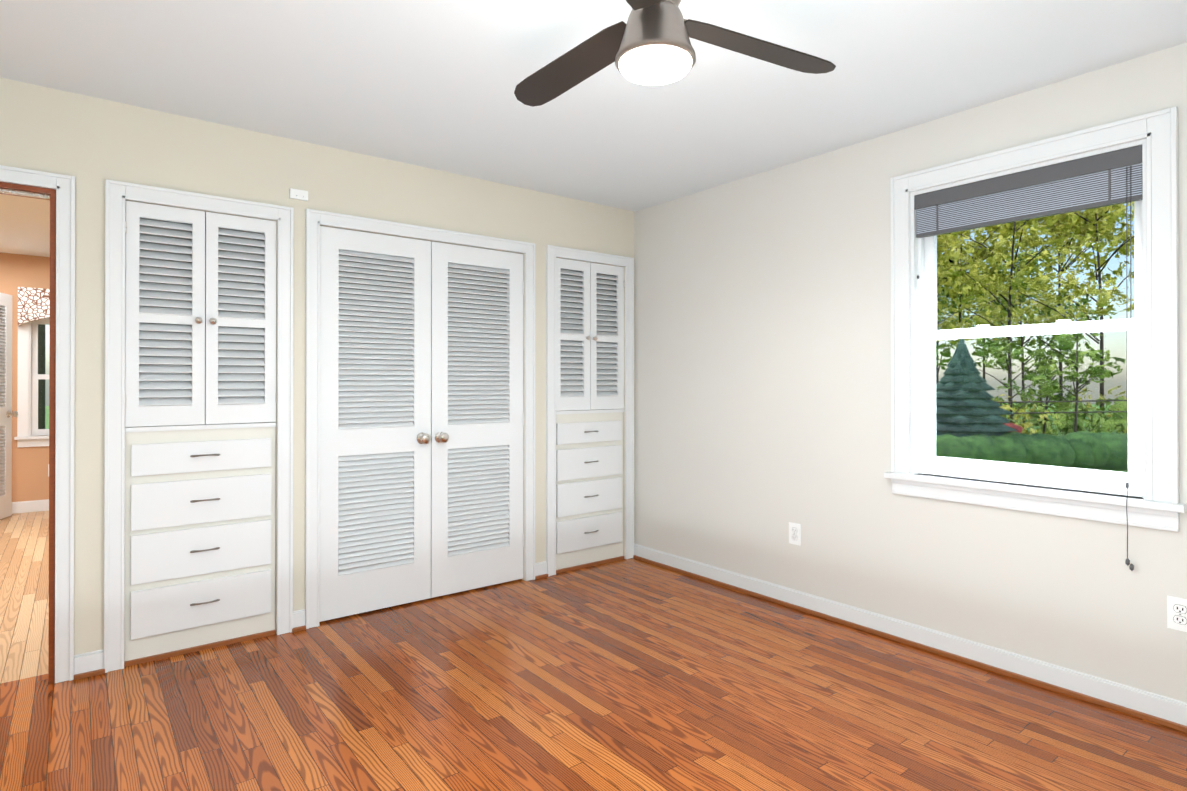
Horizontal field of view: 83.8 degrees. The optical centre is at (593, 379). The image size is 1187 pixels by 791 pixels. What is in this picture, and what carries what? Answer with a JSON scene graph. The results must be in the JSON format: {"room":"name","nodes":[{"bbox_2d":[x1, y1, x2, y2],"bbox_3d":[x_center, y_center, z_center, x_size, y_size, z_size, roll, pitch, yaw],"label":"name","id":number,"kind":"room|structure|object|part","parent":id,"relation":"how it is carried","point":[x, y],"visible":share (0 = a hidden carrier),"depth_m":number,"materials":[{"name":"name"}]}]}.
{"room":"empty bedroom","nodes":[
{"label":"empty bedroom","id":0,"kind":"room"},
{"bbox_2d":[0,293,17,518],"bbox_3d":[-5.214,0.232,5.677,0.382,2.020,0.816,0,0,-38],"label":"door leaf","id":1,"kind":"structure","parent":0,"point":[6,414],"depth_m":5.99,"materials":[{"name":"white wood"}]},
{"bbox_2d":[0,253,49,501],"bbox_3d":[-5.729,0.036,6.078,3.320,2.440,0.140,0,0,-38],"label":"wall","id":2,"kind":"structure","parent":0,"point":[30,479],"depth_m":6.25,"materials":[{"name":"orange paint"}]},
{"bbox_2d":[12,499,48,513],"bbox_3d":[-5.674,1.202,6.019,3.100,0.108,0.013,0,0,-38],"label":"baseboard","id":3,"kind":"structure","parent":2,"relation":"attached to","point":[30,506],"depth_m":6.27,"materials":[{"name":"white wood"}]},
{"bbox_2d":[14,318,49,447],"bbox_3d":[-5.033,-0.022,6.589,1.095,1.320,0.190,0,0,-38],"label":"window","id":4,"kind":"structure","parent":2,"relation":"in","point":[30,433],"depth_m":6.27,"materials":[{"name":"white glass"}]},
{"bbox_2d":[18,287,49,325],"bbox_3d":[-4.947,-0.682,6.518,1.090,0.360,0.088,0,0,-38],"label":"valance","id":5,"kind":"object","parent":2,"relation":"attached to","point":[33,304],"visible":0.29,"depth_m":6.21,"materials":[{"name":"fabric"}]},
{"bbox_2d":[0,78,633,654],"bbox_3d":[-1.380,0.025,3.450,4.541,2.440,0.120,0,0,-38],"label":"wall","id":6,"kind":"structure","parent":0,"point":[92,144],"depth_m":3.14,"materials":[{"name":"beige paint"}]},
{"bbox_2d":[0,165,74,683],"bbox_3d":[-2.560,0.198,2.516,0.922,2.087,0.147,0,0,-38],"label":"door frame","id":7,"kind":"structure","parent":6,"relation":"attached to","point":[63,185],"depth_m":2.72,"materials":[{"name":"white wood"}]},
{"bbox_2d":[74,649,104,679],"bbox_3d":[-2.115,1.195,2.777,0.105,0.096,0.030,0,0,-38],"label":"baseboard","id":8,"kind":"structure","parent":6,"relation":"attached to","point":[88,664],"depth_m":2.77,"materials":[{"name":"white wood"}]},
{"bbox_2d":[289,188,307,200],"bbox_3d":[-1.468,-0.922,3.296,0.084,0.047,0.022,0,0,-38],"label":"sensor box","id":9,"kind":"object","parent":6,"relation":"attached to","point":[297,194],"visible":0.98,"depth_m":3.29,"materials":[{"name":"plastic"}]},
{"bbox_2d":[292,609,305,632],"bbox_3d":[-1.464,1.197,3.285,0.065,0.096,0.030,0,0,-38],"label":"baseboard","id":10,"kind":"structure","parent":6,"relation":"attached to","point":[298,620],"depth_m":3.29,"materials":[{"name":"white wood"}]},
{"bbox_2d":[535,561,547,578],"bbox_3d":[-0.331,1.200,4.170,0.094,0.096,0.030,0,0,-38],"label":"baseboard","id":11,"kind":"structure","parent":6,"relation":"attached to","point":[540,570],"depth_m":4.17,"materials":[{"name":"white wood"}]},
{"bbox_2d":[0,511,1186,790],"bbox_3d":[-1.907,1.274,3.145,5.741,0.060,9.460,0,0,-38],"label":"floor","id":12,"kind":"structure","parent":0,"point":[632,674],"depth_m":2.50,"materials":[{"name":"red wood"}]},
{"bbox_2d":[104,179,293,672],"bbox_3d":[-2.008,0.195,3.330,0.749,2.100,0.770,0,0,-38],"label":"cabinet","id":13,"kind":"object","parent":12,"relation":"on","point":[200,409],"depth_m":3.03,"materials":[{"name":"white wood"}]},
{"bbox_3d":[-1.922,-0.286,2.972,0.304,0.984,0.075,0,0,-38],"label":"door","id":14,"kind":"part","parent":13,"relation":"part of","materials":[{"name":"white wood"}]},
{"bbox_3d":[-1.802,0.726,3.065,0.605,1.035,0.036,0,0,-38],"label":"frame","id":15,"kind":"part","parent":13,"relation":"part of","materials":[{"name":"white wood"}]},
{"bbox_3d":[-1.679,-0.286,3.162,0.304,0.984,0.075,0,0,-38],"label":"door","id":16,"kind":"part","parent":13,"relation":"part of","materials":[{"name":"white wood"}]},
{"bbox_2d":[305,209,534,628],"bbox_3d":[-1.122,0.197,4.007,1.358,2.101,0.793,0,0,-38],"label":"closet","id":17,"kind":"object","parent":12,"relation":"on","point":[421,419],"depth_m":3.69,"materials":[{"name":"white wood"}]},
{"bbox_3d":[-1.151,0.224,3.546,0.608,2.019,0.103,0,0,-38],"label":"door","id":18,"kind":"part","parent":17,"relation":"part of","materials":[{"name":"white wood"}]},
{"bbox_3d":[-0.668,0.226,3.924,0.608,2.019,0.103,0,0,-38],"label":"door","id":19,"kind":"part","parent":17,"relation":"part of","materials":[{"name":"white wood"}]},
{"bbox_2d":[546,245,633,576],"bbox_3d":[-0.233,0.198,4.716,0.727,2.106,0.770,0,0,-38],"label":"cabinet","id":20,"kind":"object","parent":12,"relation":"on","point":[590,391],"depth_m":4.43,"materials":[{"name":"white wood"}]},
{"bbox_3d":[-0.145,-0.293,4.360,0.296,0.989,0.075,0,0,-38],"label":"door","id":21,"kind":"part","parent":20,"relation":"part of","materials":[{"name":"white wood"}]},
{"bbox_3d":[-0.028,0.727,4.450,0.591,1.045,0.036,0,0,-38],"label":"frame","id":22,"kind":"part","parent":20,"relation":"part of","materials":[{"name":"white wood"}]},
{"bbox_3d":[0.092,-0.293,4.545,0.296,0.989,0.075,0,0,-38],"label":"door","id":23,"kind":"part","parent":20,"relation":"part of","materials":[{"name":"white wood"}]},
{"bbox_2d":[0,0,1186,256],"bbox_3d":[-1.907,-1.236,3.155,5.741,0.080,9.460,0,0,-38],"label":"ceiling","id":24,"kind":"structure","parent":0,"point":[430,84],"depth_m":2.60,"materials":[{"name":"white paint"}]},
{"bbox_2d":[514,0,835,106],"bbox_3d":[0.155,-1.048,2.064,1.094,0.305,1.033,0,0,-38],"label":"fan","id":25,"kind":"object","parent":24,"relation":"hanging from","point":[649,43],"visible":1,"depth_m":2.01,"materials":[{"name":"brown wood"}]},
{"bbox_3d":[0.183,-1.048,1.956,0.238,0.305,0.238,0,0,-38],"label":"motor","id":26,"kind":"part","parent":25,"relation":"part of","materials":[{"name":"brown metal"}]},
{"bbox_2d":[634,43,1186,702],"bbox_3d":[1.778,0.023,2.933,0.200,2.440,4.583,0,0,-38],"label":"wall","id":27,"kind":"structure","parent":0,"point":[762,361],"depth_m":3.39,"materials":[{"name":"beige paint"}]},
{"bbox_2d":[789,522,800,545],"bbox_3d":[1.102,0.844,3.626,0.009,0.116,0.072,0,0,-38],"label":"electrical outlet","id":28,"kind":"object","parent":27,"relation":"attached to","point":[795,533],"visible":1,"depth_m":3.62,"materials":[{"name":"plastic"}]},
{"bbox_2d":[633,543,1186,732],"bbox_3d":[1.650,1.195,2.905,0.030,0.096,4.463,0,0,-38],"label":"baseboard","id":29,"kind":"structure","parent":27,"relation":"attached to","point":[1155,708],"depth_m":2.95,"materials":[{"name":"white wood"}]},
{"bbox_2d":[884,106,1186,531],"bbox_3d":[1.829,-0.214,2.826,0.252,1.515,1.094,0,0,-38],"label":"window","id":30,"kind":"structure","parent":27,"relation":"in","point":[1161,508],"depth_m":2.64,"materials":[{"name":"white wood"}]},
{"bbox_2d":[914,145,1142,570],"bbox_3d":[1.763,-0.080,2.774,0.100,1.580,0.852,0,0,-38],"label":"window blind","id":31,"kind":"object","parent":30,"relation":"attached to","point":[1108,187],"visible":0.94,"depth_m":2.71,"materials":[{"name":"grey fabric"}]},
{"bbox_3d":[1.845,-0.223,2.838,0.074,1.294,0.844,0,0,-38],"label":"main window sash","id":32,"kind":"part","parent":30,"relation":"part of","materials":[{"name":"white wood"}]},
{"bbox_2d":[1167,595,1186,631],"bbox_3d":[2.092,0.836,2.358,0.009,0.116,0.072,0,0,-38],"label":"electrical outlet","id":33,"kind":"object","parent":27,"relation":"attached to","point":[1176,613],"visible":1,"depth_m":2.36,"materials":[{"name":"plastic"}]},
{"label":"outside","id":34,"kind":"structure","parent":0,"visible":0},
{"bbox_2d":[45,403,1126,471],"bbox_3d":[7.026,4.103,55.959,200.000,0.100,200.000,0,0,-38],"label":"ground","id":35,"kind":"structure","parent":34,"point":[47,419],"depth_m":68.30,"materials":[{"name":"green plant"}]},
{"bbox_2d":[38,202,1134,469],"bbox_3d":[14.869,-7.044,41.412,99.928,23.946,46.687,0,0,-38],"label":"trees","id":36,"kind":"object","parent":35,"relation":"on","point":[1000,302],"depth_m":40.40,"materials":[{"name":"green plant"}]}
]}

